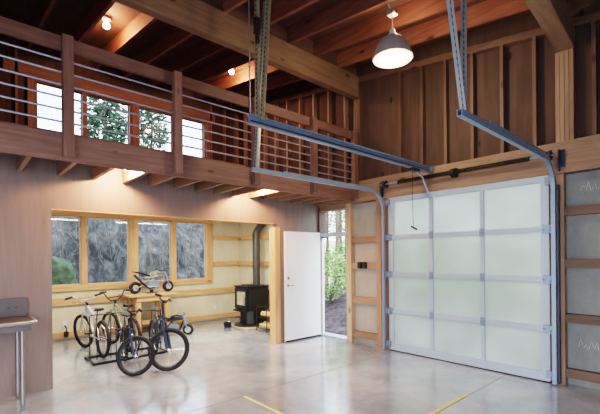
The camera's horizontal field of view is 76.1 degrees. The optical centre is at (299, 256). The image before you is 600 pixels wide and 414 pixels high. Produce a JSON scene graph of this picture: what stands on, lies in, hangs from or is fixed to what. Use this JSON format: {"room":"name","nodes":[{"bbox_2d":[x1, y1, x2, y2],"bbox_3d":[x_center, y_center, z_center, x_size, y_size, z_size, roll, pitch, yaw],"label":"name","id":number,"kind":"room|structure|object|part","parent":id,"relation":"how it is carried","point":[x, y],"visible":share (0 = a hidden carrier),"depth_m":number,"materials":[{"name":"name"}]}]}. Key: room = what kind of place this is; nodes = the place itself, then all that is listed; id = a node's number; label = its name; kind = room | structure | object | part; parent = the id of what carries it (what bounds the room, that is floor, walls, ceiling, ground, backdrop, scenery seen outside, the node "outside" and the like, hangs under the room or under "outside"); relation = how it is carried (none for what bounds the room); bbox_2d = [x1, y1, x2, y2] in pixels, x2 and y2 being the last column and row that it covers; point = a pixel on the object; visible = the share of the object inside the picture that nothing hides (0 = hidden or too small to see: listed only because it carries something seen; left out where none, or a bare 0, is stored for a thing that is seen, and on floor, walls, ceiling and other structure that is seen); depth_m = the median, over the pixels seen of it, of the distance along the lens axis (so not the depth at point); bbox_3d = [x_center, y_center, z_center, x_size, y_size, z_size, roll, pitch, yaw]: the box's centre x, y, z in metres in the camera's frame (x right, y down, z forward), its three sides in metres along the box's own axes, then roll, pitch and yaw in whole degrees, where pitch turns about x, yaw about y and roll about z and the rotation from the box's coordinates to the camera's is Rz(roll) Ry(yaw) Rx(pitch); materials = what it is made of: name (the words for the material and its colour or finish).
{"room":"garage","nodes":[
{"label":"garage","id":0,"kind":"room"},
{"bbox_2d":[0,34,238,341],"bbox_3d":[-4.080,-1.183,7.404,6.860,5.440,0.230,-1,0,-42],"label":"wall","id":1,"kind":"structure","parent":0,"point":[8,104],"depth_m":7.94,"materials":[{"name":"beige wood"}]},
{"bbox_2d":[34,79,85,135],"bbox_3d":[-4.437,-2.710,7.075,0.830,0.940,0.120,-1,0,-42],"label":"window","id":2,"kind":"structure","parent":1,"relation":"in","point":[82,93],"depth_m":7.07,"materials":[{"name":"red wood"}]},
{"bbox_2d":[62,321,68,336],"bbox_3d":[-4.317,1.325,7.056,0.081,0.288,0.120,-1,0,-42],"label":"wall outlet","id":3,"kind":"object","parent":1,"relation":"attached to","point":[64,323],"visible":1,"depth_m":7.06,"materials":[{"name":"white plastic"}]},
{"bbox_2d":[51,211,133,291],"bbox_3d":[-4.135,-0.117,7.326,1.800,1.510,0.120,-1,0,-42],"label":"window","id":4,"kind":"structure","parent":1,"relation":"in","point":[84,285],"depth_m":7.32,"materials":[{"name":"brown wood"}]},
{"bbox_3d":[-4.471,-0.122,7.064,0.750,1.295,0.042,-1,0,-42],"label":"sash","id":5,"kind":"part","parent":4,"relation":"part of","materials":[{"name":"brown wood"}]},
{"bbox_3d":[-3.832,-0.128,7.640,0.770,1.295,0.042,-1,0,-42],"label":"sash","id":6,"kind":"part","parent":4,"relation":"part of","materials":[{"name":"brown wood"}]},
{"bbox_2d":[85,92,131,144],"bbox_3d":[-3.805,-2.716,7.644,0.870,0.940,0.120,-1,0,-42],"label":"window","id":7,"kind":"structure","parent":1,"relation":"in","point":[129,105],"depth_m":7.79,"materials":[{"name":"red wood"}]},
{"bbox_2d":[137,105,171,151],"bbox_3d":[-3.118,-2.722,8.262,0.860,0.940,0.120,-1,0,-42],"label":"window","id":8,"kind":"structure","parent":1,"relation":"in","point":[139,107],"depth_m":8.14,"materials":[{"name":"red wood"}]},
{"bbox_2d":[133,216,212,285],"bbox_3d":[-2.786,-0.130,8.540,1.830,1.510,0.120,-1,0,-42],"label":"window","id":9,"kind":"structure","parent":1,"relation":"in","point":[208,225],"depth_m":8.50,"materials":[{"name":"brown wood"}]},
{"bbox_3d":[-3.145,-0.134,8.259,0.720,1.295,0.042,-1,0,-42],"label":"sash","id":10,"kind":"part","parent":9,"relation":"part of","materials":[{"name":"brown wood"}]},
{"bbox_3d":[-2.523,-0.140,8.819,0.745,1.295,0.042,-1,0,-42],"label":"sash","id":11,"kind":"part","parent":9,"relation":"part of","materials":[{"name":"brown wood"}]},
{"bbox_2d":[183,116,205,157],"bbox_3d":[-2.516,-2.727,8.805,0.760,0.940,0.120,-1,0,-42],"label":"window","id":12,"kind":"structure","parent":1,"relation":"in","point":[203,123],"depth_m":8.98,"materials":[{"name":"red wood"}]},
{"bbox_2d":[0,153,322,398],"bbox_3d":[-2.134,0.169,5.196,6.780,2.700,0.140,-1,0,-42],"label":"wall","id":13,"kind":"structure","parent":0,"point":[28,196],"depth_m":4.42,"materials":[{"name":"brown wood"}]},
{"bbox_2d":[0,297,26,317],"bbox_3d":[-3.619,0.553,3.718,1.590,0.200,0.036,-1,0,-42],"label":"backsplash","id":14,"kind":"structure","parent":13,"relation":"attached to","point":[21,303],"depth_m":4.15,"materials":[{"name":"metal"}]},
{"bbox_2d":[51,208,273,224],"bbox_3d":[-1.709,-0.567,5.585,3.278,0.015,0.138,-1,0,-42],"label":"trim","id":15,"kind":"structure","parent":13,"relation":"attached to","point":[52,209],"depth_m":5.25,"materials":[{"name":"brown wood"}]},
{"bbox_2d":[269,227,280,343],"bbox_3d":[-0.439,0.494,6.717,0.110,2.020,0.162,-1,0,-42],"label":"trim","id":16,"kind":"structure","parent":13,"relation":"attached to","point":[274,232],"depth_m":6.67,"materials":[{"name":"brown wood"}]},
{"bbox_2d":[284,231,321,341],"bbox_3d":[0.078,0.516,6.999,0.885,1.943,0.095,-1,0,-42],"label":"door","id":17,"kind":"structure","parent":13,"relation":"in","point":[302,281],"depth_m":6.96,"materials":[{"name":"white paint"}]},
{"bbox_2d":[0,121,353,205],"bbox_3d":[-2.788,-1.075,5.902,6.770,0.300,3.890,-1,0,-42],"label":"floor","id":18,"kind":"structure","parent":0,"point":[26,142],"depth_m":4.43,"materials":[{"name":"red wood"}]},
{"bbox_2d":[0,16,358,198],"bbox_3d":[-1.511,-1.566,4.412,6.680,1.180,0.130,-1,0,-42],"label":"loft railing","id":19,"kind":"object","parent":18,"relation":"on","point":[66,44],"visible":0.92,"depth_m":4.29,"materials":[{"name":"red wood"}]},
{"bbox_3d":[-2.252,-1.555,3.714,0.095,1.170,0.084,-1,0,-42],"label":"post","id":20,"kind":"part","parent":19,"relation":"part of","materials":[{"name":"red wood"}]},
{"bbox_3d":[-1.544,-2.086,4.443,6.680,0.140,0.045,-1,0,-42],"label":"rail","id":21,"kind":"part","parent":19,"relation":"part of","materials":[{"name":"red wood"}]},
{"bbox_3d":[-1.427,-1.562,4.457,0.095,1.170,0.084,-1,0,-42],"label":"post","id":22,"kind":"part","parent":19,"relation":"part of","materials":[{"name":"red wood"}]},
{"bbox_3d":[-0.602,-1.570,5.199,0.095,1.170,0.084,-1,0,-42],"label":"post","id":23,"kind":"part","parent":19,"relation":"part of","materials":[{"name":"red wood"}]},
{"bbox_3d":[0.216,-1.577,5.935,0.095,1.170,0.084,-1,0,-42],"label":"post","id":24,"kind":"part","parent":19,"relation":"part of","materials":[{"name":"red wood"}]},
{"bbox_3d":[0.944,-1.584,6.591,0.095,1.170,0.084,-1,0,-42],"label":"post","id":25,"kind":"part","parent":19,"relation":"part of","materials":[{"name":"red wood"}]},
{"bbox_2d":[0,0,576,104],"bbox_3d":[-0.613,-3.091,3.713,7.100,1.841,11.100,-1,0,-42],"label":"ceiling","id":26,"kind":"structure","parent":0,"point":[346,34],"depth_m":5.57,"materials":[{"name":"brown wood"}]},
{"bbox_2d":[102,16,110,28],"bbox_3d":[-2.884,-3.475,5.708,0.120,0.151,0.120,-1,0,-42],"label":"light bulb","id":27,"kind":"object","parent":26,"relation":"attached to","point":[106,25],"visible":0.98,"depth_m":5.68,"materials":[{"name":"beige glass"}]},
{"bbox_2d":[102,16,110,21],"bbox_3d":[-2.884,-3.534,5.708,0.120,0.035,0.120,-1,0,-42],"label":"socket","id":28,"kind":"object","parent":27,"relation":"attached to","point":[105,18],"depth_m":5.68,"materials":[{"name":"white"}]},
{"bbox_3d":[-2.883,-3.458,5.708,0.098,0.116,0.100,-1,0,-42],"label":"bulb","id":29,"kind":"part","parent":27,"relation":"part of","materials":[{"name":"beige glass"}]},
{"bbox_2d":[112,0,358,99],"bbox_3d":[-1.513,-2.903,4.407,6.688,0.363,0.130,-1,0,-42],"label":"ceiling beam","id":30,"kind":"structure","parent":26,"relation":"attached to","point":[199,18],"depth_m":4.99,"materials":[{"name":"beige wood"}]},
{"bbox_2d":[373,2,412,68],"bbox_3d":[1.064,-2.616,4.411,0.456,0.701,0.456,-1,0,-42],"label":"pendant lamp","id":31,"kind":"object","parent":26,"relation":"hanging from","point":[393,51],"visible":1,"depth_m":4.32,"materials":[{"name":"grey metal"}]},
{"bbox_3d":[1.066,-2.415,4.411,0.456,0.270,0.456,-1,0,-42],"label":"lamp shade","id":32,"kind":"part","parent":31,"relation":"part of","materials":[{"name":"grey metal"}]},
{"bbox_2d":[524,0,574,52],"bbox_3d":[0.689,-2.514,2.027,0.170,0.334,6.789,-1,0,45],"label":"ceiling beam","id":33,"kind":"structure","parent":26,"relation":"attached to","point":[554,17],"depth_m":3.93,"materials":[{"name":"beige wood"}]},
{"bbox_2d":[0,317,599,413],"bbox_3d":[-0.606,1.555,3.573,6.860,0.102,10.540,-1,0,-42],"label":"floor","id":34,"kind":"structure","parent":0,"point":[320,374],"depth_m":4.50,"materials":[{"name":"concrete"}]},
{"bbox_2d":[0,297,37,410],"bbox_3d":[-3.408,0.991,3.507,1.616,1.080,0.627,-1,0,-42],"label":"steel table","id":35,"kind":"object","parent":34,"relation":"on","point":[14,317],"visible":1,"depth_m":4.04,"materials":[{"name":"silver metal"}]},
{"bbox_3d":[-3.025,1.098,4.103,0.042,0.720,0.042,-1,0,-42],"label":"leg","id":36,"kind":"part","parent":35,"relation":"part of","materials":[{"name":"silver metal"}]},
{"bbox_3d":[-2.751,1.095,3.798,0.042,0.720,0.042,-1,0,-42],"label":"leg","id":37,"kind":"part","parent":35,"relation":"part of","materials":[{"name":"silver metal"}]},
{"bbox_2d":[84,309,167,365],"bbox_3d":[-2.658,1.178,5.893,1.080,0.684,0.502,-1,0,-42],"label":"bike rack","id":38,"kind":"object","parent":34,"relation":"on","point":[89,357],"visible":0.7,"depth_m":5.74,"materials":[{"name":"black metal"}]},
{"bbox_2d":[64,291,110,357],"bbox_3d":[-3.390,1.059,6.090,0.612,0.944,1.416,-1,0,-29],"label":"bicycle","id":39,"kind":"object","parent":38,"relation":"in","point":[88,311],"visible":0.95,"depth_m":6.06,"materials":[{"name":"silver metal"}]},
{"bbox_3d":[-3.259,1.029,6.101,0.132,0.489,0.804,-1,0,-42],"label":"frame","id":40,"kind":"part","parent":39,"relation":"part of","materials":[{"name":"silver metal"}]},
{"bbox_2d":[94,289,140,351],"bbox_3d":[-3.070,1.050,6.389,0.628,0.956,1.409,-1,0,-29],"label":"bicycle","id":41,"kind":"object","parent":38,"relation":"in","point":[116,317],"visible":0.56,"depth_m":6.55,"materials":[{"name":"beige metal"}]},
{"bbox_3d":[-2.931,1.027,6.397,0.138,0.487,0.788,-1,0,-42],"label":"frame","id":42,"kind":"part","parent":41,"relation":"part of","materials":[{"name":"beige metal"}]},
{"bbox_2d":[115,304,154,375],"bbox_3d":[-2.398,1.063,5.317,0.413,0.917,1.319,-1,0,-36],"label":"bicycle","id":43,"kind":"object","parent":38,"relation":"in","point":[125,346],"visible":1,"depth_m":4.96,"materials":[{"name":"black paint"}]},
{"bbox_3d":[-2.401,1.066,5.348,0.130,0.458,0.776,-1,0,-31],"label":"frame","id":44,"kind":"part","parent":43,"relation":"part of","materials":[{"name":"black paint"}]},
{"bbox_2d":[147,293,189,370],"bbox_3d":[-2.069,1.002,5.537,0.454,1.034,1.411,-1,0,-37],"label":"bicycle","id":45,"kind":"object","parent":38,"relation":"in","point":[155,339],"visible":0.9,"depth_m":5.18,"materials":[{"name":"blue paint"}]},
{"bbox_3d":[-2.062,1.019,5.580,0.130,0.486,0.805,-1,0,-31],"label":"frame","id":46,"kind":"part","parent":45,"relation":"part of","materials":[{"name":"blue paint"}]},
{"bbox_2d":[118,291,179,335],"bbox_3d":[-3.034,1.128,7.722,0.990,0.800,0.650,-1,0,-42],"label":"workbench","id":47,"kind":"object","parent":34,"relation":"on","point":[140,297],"visible":0.7,"depth_m":7.62,"materials":[{"name":"brown wood"}]},
{"bbox_3d":[-3.410,1.149,7.688,0.085,0.765,0.085,-1,0,-42],"label":"leg","id":48,"kind":"part","parent":47,"relation":"part of","materials":[{"name":"brown wood"}]},
{"bbox_3d":[-3.103,1.146,7.347,0.085,0.765,0.085,-1,0,-42],"label":"leg","id":49,"kind":"part","parent":47,"relation":"part of","materials":[{"name":"brown wood"}]},
{"bbox_2d":[129,269,173,293],"bbox_3d":[-2.957,0.488,7.756,0.444,0.476,0.884,-1,0,28],"label":"motorbike","id":50,"kind":"object","parent":47,"relation":"on","point":[168,285],"visible":0.98,"depth_m":7.74,"materials":[{"name":"silver metal"}]},
{"bbox_3d":[-3.041,0.482,7.750,0.594,0.282,0.138,-1,0,-45],"label":"frame","id":51,"kind":"part","parent":50,"relation":"part of","materials":[{"name":"beige metal"}]},
{"bbox_3d":[-2.961,0.343,7.834,0.279,0.138,0.121,-1,0,-42],"label":"fuel tank","id":52,"kind":"part","parent":50,"relation":"part of","materials":[{"name":"beige metal"}]},
{"bbox_3d":[-2.994,1.145,8.063,0.085,0.765,0.085,-1,0,-42],"label":"leg","id":53,"kind":"part","parent":47,"relation":"part of","materials":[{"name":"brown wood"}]},
{"bbox_3d":[-2.686,1.142,7.721,0.085,0.765,0.085,-1,0,-42],"label":"leg","id":54,"kind":"part","parent":47,"relation":"part of","materials":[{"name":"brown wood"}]},
{"bbox_2d":[152,312,193,334],"bbox_3d":[-2.468,1.313,7.420,0.774,0.418,0.394,-1,0,-21],"label":"motorbike","id":55,"kind":"object","parent":34,"relation":"on","point":[188,329],"visible":0.59,"depth_m":7.44,"materials":[{"name":"silver metal"}]},
{"bbox_3d":[-2.527,1.307,7.464,0.523,0.250,0.124,-1,0,-4],"label":"frame","id":56,"kind":"part","parent":55,"relation":"part of","materials":[{"name":"black paint"}]},
{"bbox_3d":[-2.427,1.183,7.473,0.247,0.132,0.120,-1,0,-1],"label":"fuel tank","id":57,"kind":"part","parent":55,"relation":"part of","materials":[{"name":"black metal"}]},
{"bbox_2d":[224,320,230,327],"bbox_3d":[-1.565,1.432,8.268,0.170,0.164,0.174,-1,0,-42],"label":"bucket","id":58,"kind":"object","parent":34,"relation":"on","point":[226,324],"visible":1,"depth_m":8.21,"materials":[{"name":"black metal"}]},
{"bbox_2d":[231,323,261,330],"bbox_3d":[-1.040,1.494,8.411,0.810,0.030,0.810,-1,0,-42],"label":"hearth pad","id":59,"kind":"object","parent":34,"relation":"on","point":[232,325],"visible":0.24,"depth_m":8.04,"materials":[{"name":"stone"}]},
{"bbox_2d":[233,224,268,326],"bbox_3d":[-1.068,0.314,8.455,0.804,2.331,0.720,-1,0,-42],"label":"wood stove","id":60,"kind":"object","parent":59,"relation":"on","point":[247,296],"visible":0.94,"depth_m":8.28,"materials":[{"name":"black metal"}]},
{"bbox_3d":[-1.261,0.886,8.223,0.014,0.290,0.320,-1,0,-42],"label":"door glass","id":61,"kind":"part","parent":60,"relation":"part of","materials":[{"name":"beige glass"}]},
{"bbox_3d":[-1.264,0.896,8.220,0.030,0.430,0.460,-1,0,-42],"label":"stove door","id":62,"kind":"part","parent":60,"relation":"part of","materials":[{"name":"black metal"}]},
{"bbox_3d":[-1.089,1.458,8.427,0.720,0.045,0.720,-1,0,-42],"label":"plate","id":63,"kind":"part","parent":60,"relation":"part of","materials":[{"name":"black metal"}]},
{"bbox_2d":[241,284,259,285],"bbox_3d":[-1.085,0.607,8.384,0.280,0.025,0.320,-1,0,-42],"label":"cooktop","id":64,"kind":"object","parent":60,"relation":"in","point":[241,284],"depth_m":8.29,"materials":[{"name":"black metal"}]},
{"bbox_3d":[-1.036,0.634,8.428,0.650,0.030,0.560,-1,0,-42],"label":"plate","id":65,"kind":"part","parent":60,"relation":"part of","materials":[{"name":"black metal"}]},
{"bbox_2d":[256,305,269,332],"bbox_3d":[-0.616,1.252,7.900,0.458,0.506,0.358,-1,0,-42],"label":"rack","id":66,"kind":"object","parent":34,"relation":"on","point":[266,318],"visible":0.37,"depth_m":7.76,"materials":[{"name":"black metal"}]},
{"bbox_2d":[259,323,269,328],"bbox_3d":[-0.684,1.394,7.729,0.093,0.085,0.344,-1,0,-44],"label":"log","id":67,"kind":"object","parent":66,"relation":"on","point":[263,325],"visible":0.65,"depth_m":7.72,"materials":[{"name":"beige wood"}]},
{"bbox_2d":[261,311,269,316],"bbox_3d":[-0.661,1.165,7.806,0.110,0.099,0.340,-1,0,-42],"label":"log","id":68,"kind":"object","parent":66,"relation":"on","point":[263,313],"visible":0.56,"depth_m":7.80,"materials":[{"name":"beige wood"}]},
{"bbox_2d":[243,396,282,413],"bbox_3d":[-0.173,1.501,3.660,0.030,0.002,1.290,-1,0,-42],"label":"floor marking","id":69,"kind":"object","parent":34,"relation":"on","point":[259,403],"depth_m":3.87,"materials":[{"name":"yellow paint"}]},
{"bbox_2d":[429,394,467,413],"bbox_3d":[1.490,1.486,3.853,0.850,0.002,0.040,-1,0,-42],"label":"floor marking","id":70,"kind":"object","parent":34,"relation":"on","point":[464,395],"depth_m":3.85,"materials":[{"name":"yellow paint"}]},
{"bbox_2d":[233,0,599,389],"bbox_3d":[1.844,-1.227,5.801,0.180,5.421,10.540,-1,0,-42],"label":"wall","id":71,"kind":"structure","parent":0,"point":[517,81],"depth_m":5.17,"materials":[{"name":"brown wood"}]},
{"bbox_3d":[-0.573,0.290,8.605,0.040,2.430,2.840,-1,0,-42],"label":"wall panel","id":72,"kind":"part","parent":71,"relation":"part of","materials":[{"name":"beige wood"}]},
{"bbox_2d":[251,0,385,348],"bbox_3d":[0.401,-0.775,5.335,2.629,4.503,0.166,-1,0,-44],"label":"door track","id":73,"kind":"object","parent":71,"relation":"attached to","point":[255,168],"visible":0.92,"depth_m":5.29,"materials":[{"name":"metal"}]},
{"bbox_3d":[0.404,0.215,5.294,2.562,2.522,0.042,-1,0,-42],"label":"track rail","id":74,"kind":"part","parent":73,"relation":"part of","materials":[{"name":"metal"}]},
{"bbox_3d":[0.410,0.281,7.498,0.060,2.430,0.120,-1,0,-42],"label":"wall panel","id":75,"kind":"part","parent":71,"relation":"part of","materials":[{"name":"white paint"}]},
{"bbox_2d":[318,204,345,237],"bbox_3d":[0.634,-0.658,7.150,0.180,0.585,0.710,-1,0,-42],"label":"window","id":76,"kind":"structure","parent":71,"relation":"in","point":[322,211],"depth_m":7.27,"materials":[{"name":"metal"}]},
{"bbox_2d":[321,332,346,340],"bbox_3d":[0.672,1.481,7.167,0.210,0.025,0.710,-1,0,-42],"label":"trim","id":77,"kind":"structure","parent":71,"relation":"attached to","point":[337,336],"depth_m":7.16,"materials":[{"name":"paint"}]},
{"bbox_3d":[0.902,0.269,6.832,0.100,2.445,0.110,-1,0,-42],"label":"wall post","id":78,"kind":"part","parent":71,"relation":"part of","materials":[{"name":"brown wood"}]},
{"bbox_2d":[357,262,366,267],"bbox_3d":[1.063,0.140,6.568,0.050,0.110,0.172,-1,0,-42],"label":"wall outlet","id":79,"kind":"object","parent":71,"relation":"attached to","point":[359,264],"visible":1,"depth_m":6.55,"materials":[{"name":"black plastic"}]},
{"bbox_3d":[1.246,0.274,6.569,0.060,2.430,0.900,-1,0,-42],"label":"wall panel","id":80,"kind":"part","parent":71,"relation":"part of","materials":[{"name":"beige wood"}]},
{"bbox_3d":[1.337,0.265,6.349,0.100,2.445,0.090,-1,0,-42],"label":"wall post","id":81,"kind":"part","parent":71,"relation":"part of","materials":[{"name":"beige wood"}]},
{"bbox_2d":[246,0,551,382],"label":"door","id":82,"kind":"structure","parent":71,"relation":"in","point":[470,286],"depth_m":5.04,"materials":[{"name":"glass"}]},
{"bbox_3d":[0.705,-1.246,4.480,3.140,0.082,0.066,-1,0,-42],"label":"rail","id":83,"kind":"part","parent":82,"relation":"part of","materials":[{"name":"metal"}]},
{"bbox_3d":[0.705,-1.238,4.480,3.100,0.010,0.014,-1,0,-42],"label":"drive chain","id":84,"kind":"part","parent":82,"relation":"part of","materials":[{"name":"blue metal"}]},
{"bbox_3d":[0.732,-1.682,4.508,3.224,2.653,0.130,-1,0,-42],"label":"garage door opener rail","id":85,"kind":"part","parent":82,"relation":"part of","materials":[{"name":"grey metal"}]},
{"bbox_3d":[1.696,-0.609,5.848,0.008,0.533,0.635,-1,0,-42],"label":"frosted panel","id":86,"kind":"part","parent":82,"relation":"part of","materials":[{"name":"white glass"}]},
{"bbox_3d":[1.701,-0.021,5.848,0.008,0.536,0.635,-1,0,-42],"label":"frosted panel","id":87,"kind":"part","parent":82,"relation":"part of","materials":[{"name":"white glass"}]},
{"bbox_3d":[1.706,0.565,5.848,0.008,0.526,0.635,-1,0,-42],"label":"frosted panel","id":88,"kind":"part","parent":82,"relation":"part of","materials":[{"name":"white glass"}]},
{"bbox_3d":[1.711,1.126,5.848,0.008,0.489,0.635,-1,0,-42],"label":"frosted panel","id":89,"kind":"part","parent":82,"relation":"part of","materials":[{"name":"white glass"}]},
{"bbox_3d":[1.541,-0.798,5.222,0.022,0.768,0.011,-1,0,-12],"label":"release cord","id":90,"kind":"part","parent":82,"relation":"part of","materials":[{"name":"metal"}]},
{"bbox_3d":[1.756,-1.021,5.425,0.411,0.349,0.024,-1,0,-42],"label":"door arm","id":91,"kind":"part","parent":82,"relation":"part of","materials":[{"name":"metal"}]},
{"bbox_3d":[2.166,-0.613,5.326,0.008,0.533,0.690,-1,0,-42],"label":"frosted panel","id":92,"kind":"part","parent":82,"relation":"part of","materials":[{"name":"white glass"}]},
{"bbox_3d":[2.171,-0.025,5.326,0.008,0.536,0.690,-1,0,-42],"label":"frosted panel","id":93,"kind":"part","parent":82,"relation":"part of","materials":[{"name":"white glass"}]},
{"bbox_3d":[2.176,0.560,5.326,0.008,0.526,0.690,-1,0,-42],"label":"frosted panel","id":94,"kind":"part","parent":82,"relation":"part of","materials":[{"name":"white glass"}]},
{"bbox_3d":[2.181,1.122,5.326,0.008,0.489,0.690,-1,0,-42],"label":"frosted panel","id":95,"kind":"part","parent":82,"relation":"part of","materials":[{"name":"white glass"}]},
{"bbox_3d":[2.644,-0.618,4.794,0.008,0.533,0.670,-1,0,-42],"label":"frosted panel","id":96,"kind":"part","parent":82,"relation":"part of","materials":[{"name":"white glass"}]},
{"bbox_3d":[2.649,-0.029,4.794,0.008,0.536,0.670,-1,0,-42],"label":"frosted panel","id":97,"kind":"part","parent":82,"relation":"part of","materials":[{"name":"white glass"}]},
{"bbox_3d":[2.655,0.556,4.794,0.008,0.526,0.670,-1,0,-42],"label":"frosted panel","id":98,"kind":"part","parent":82,"relation":"part of","materials":[{"name":"white glass"}]},
{"bbox_3d":[2.660,1.117,4.794,0.008,0.489,0.670,-1,0,-42],"label":"frosted panel","id":99,"kind":"part","parent":82,"relation":"part of","materials":[{"name":"white glass"}]},
{"bbox_3d":[1.860,-2.895,5.736,0.100,1.556,10.400,-1,0,-42],"label":"plate","id":100,"kind":"part","parent":71,"relation":"part of","materials":[{"name":"brown wood"}]},
{"bbox_2d":[380,150,554,188],"bbox_3d":[2.106,-1.161,5.270,0.139,0.120,2.400,-1,0,-42],"label":"shaft","id":101,"kind":"object","parent":71,"relation":"attached to","point":[454,172],"visible":0.96,"depth_m":5.13,"materials":[{"name":"metal"}]},
{"bbox_2d":[446,0,564,384],"bbox_3d":[1.937,-0.622,3.468,2.848,4.168,0.124,-1,0,-42],"label":"door track","id":102,"kind":"object","parent":71,"relation":"attached to","point":[460,57],"visible":1,"depth_m":3.72,"materials":[{"name":"metal"}]},
{"bbox_3d":[2.062,0.180,3.624,2.332,2.562,0.042,-1,0,-42],"label":"track rail","id":103,"kind":"part","parent":102,"relation":"part of","materials":[{"name":"metal"}]},
{"bbox_3d":[3.037,0.250,4.461,0.100,2.445,0.100,-1,0,-42],"label":"wall post","id":104,"kind":"part","parent":71,"relation":"part of","materials":[{"name":"beige wood"}]},
{"bbox_3d":[4.237,0.246,3.248,0.060,2.430,3.560,-1,0,-42],"label":"wall panel","id":105,"kind":"part","parent":71,"relation":"part of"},
{"label":"outside","id":106,"kind":"structure","parent":0,"visible":0},
{"bbox_3d":[0.756,1.763,14.123,100.000,0.100,100.000,-1,0,-42],"label":"ground","id":107,"kind":"structure","parent":106,"visible":0},
{"bbox_2d":[325,212,329,289],"bbox_3d":[0.995,-0.682,14.203,0.352,4.853,0.667,-1,0,3],"label":"tree","id":108,"kind":"object","parent":107,"relation":"on","point":[327,213],"visible":0.28,"depth_m":14.20,"materials":[{"name":"green plant"}]},
{"bbox_2d":[329,210,344,269],"bbox_3d":[1.742,-0.750,16.918,2.649,5.077,3.036,-1,0,-42],"label":"tree","id":109,"kind":"object","parent":107,"relation":"on","point":[331,214],"visible":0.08,"depth_m":16.69,"materials":[{"name":"green plant"}]},
{"bbox_2d":[333,210,342,291],"bbox_3d":[1.297,-0.685,13.480,0.528,4.853,0.264,-1,0,5],"label":"tree","id":110,"kind":"object","parent":107,"relation":"on","point":[336,212],"visible":0.41,"depth_m":13.45,"materials":[{"name":"green plant"}]},
{"bbox_2d":[334,210,343,286],"bbox_3d":[1.532,-0.687,14.242,0.628,4.853,0.408,-1,0,-42],"label":"tree","id":111,"kind":"object","parent":107,"relation":"on","point":[340,213],"visible":0.35,"depth_m":14.25,"materials":[{"name":"green plant"}]},
{"bbox_2d":[342,210,346,289],"bbox_3d":[1.675,-0.689,14.047,0.486,4.853,0.446,-1,0,-10],"label":"tree","id":112,"kind":"object","parent":107,"relation":"on","point":[345,210],"visible":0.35,"depth_m":13.93,"materials":[{"name":"green plant"}]},
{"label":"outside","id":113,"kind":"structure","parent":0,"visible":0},
{"bbox_2d":[51,216,203,283],"bbox_3d":[-9.901,-0.573,9.122,21.500,4.927,7.200,-1,0,-42],"label":"hill","id":114,"kind":"structure","parent":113,"point":[115,270],"depth_m":11.78,"materials":[{"name":"grey stone"}]},
{"bbox_2d":[52,256,77,284],"bbox_3d":[-5.949,1.020,8.935,1.435,2.132,1.120,-1,0,-42],"label":"bush","id":115,"kind":"object","parent":114,"relation":"on","point":[63,272],"visible":0.14,"depth_m":8.89,"materials":[{"name":"green plant"}]},
{"bbox_2d":[52,216,78,259],"bbox_3d":[-6.532,-0.483,9.970,1.125,3.371,1.527,-1,0,38],"label":"bare shrub","id":116,"kind":"object","parent":114,"relation":"on","point":[57,242],"visible":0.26,"depth_m":10.17,"materials":[{"name":"grey plant"}]},
{"bbox_2d":[68,217,126,267],"bbox_3d":[-5.945,-1.151,11.244,1.960,3.178,1.028,-1,0,-42],"label":"bare shrub","id":117,"kind":"object","parent":114,"relation":"on","point":[90,220],"visible":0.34,"depth_m":11.11,"materials":[{"name":"grey plant"}]},
{"bbox_2d":[78,96,127,143],"bbox_3d":[-6.394,-3.413,12.586,1.581,4.782,1.350,-1,0,-42],"label":"tree","id":118,"kind":"object","parent":114,"relation":"on","point":[106,113],"visible":0.51,"depth_m":12.43,"materials":[{"name":"green plant"}]},
{"bbox_2d":[123,222,167,280],"bbox_3d":[-4.552,-0.114,11.584,1.546,2.588,1.023,-1,0,-28],"label":"bare shrub","id":119,"kind":"object","parent":114,"relation":"on","point":[160,249],"visible":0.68,"depth_m":11.70,"materials":[{"name":"grey plant"}]},
{"bbox_2d":[140,109,169,150],"bbox_3d":[-5.157,-3.216,13.425,1.250,4.744,1.084,-1,0,-42],"label":"tree","id":120,"kind":"object","parent":114,"relation":"on","point":[143,131],"visible":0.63,"depth_m":13.30,"materials":[{"name":"green plant"}]},
{"bbox_2d":[159,223,201,277],"bbox_3d":[-3.898,-0.424,12.692,1.673,2.786,0.878,-1,0,-42],"label":"bare shrub","id":121,"kind":"object","parent":114,"relation":"on","point":[194,248],"visible":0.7,"depth_m":12.63,"materials":[{"name":"grey plant"}]},
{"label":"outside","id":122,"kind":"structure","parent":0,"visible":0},
{"bbox_2d":[324,240,344,286],"bbox_3d":[7.025,0.439,15.741,8.500,3.160,26.000,-1,0,-42],"label":"sky","id":123,"kind":"structure","parent":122,"point":[331,242],"depth_m":20.72,"materials":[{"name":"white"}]},
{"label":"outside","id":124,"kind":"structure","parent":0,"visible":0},
{"bbox_2d":[324,288,346,335],"bbox_3d":[1.353,1.452,11.029,5.250,0.697,4.600,-1,0,-42],"label":"mulch bed","id":125,"kind":"object","parent":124,"point":[335,311],"visible":0.06,"depth_m":9.50,"materials":[{"name":"soil"}]},
{"bbox_2d":[324,249,346,302],"bbox_3d":[0.797,0.548,10.602,1.022,1.558,1.307,-1,0,-42],"label":"shrub","id":126,"kind":"object","parent":125,"relation":"on","point":[331,287],"visible":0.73,"depth_m":10.49,"materials":[{"name":"green plant"}]},
{"bbox_2d":[330,242,346,291],"bbox_3d":[1.520,0.361,11.771,1.260,1.811,1.271,-1,0,-42],"label":"shrub","id":127,"kind":"object","parent":125,"relation":"on","point":[339,245],"visible":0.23,"depth_m":11.75,"materials":[{"name":"green plant"}]}
]}

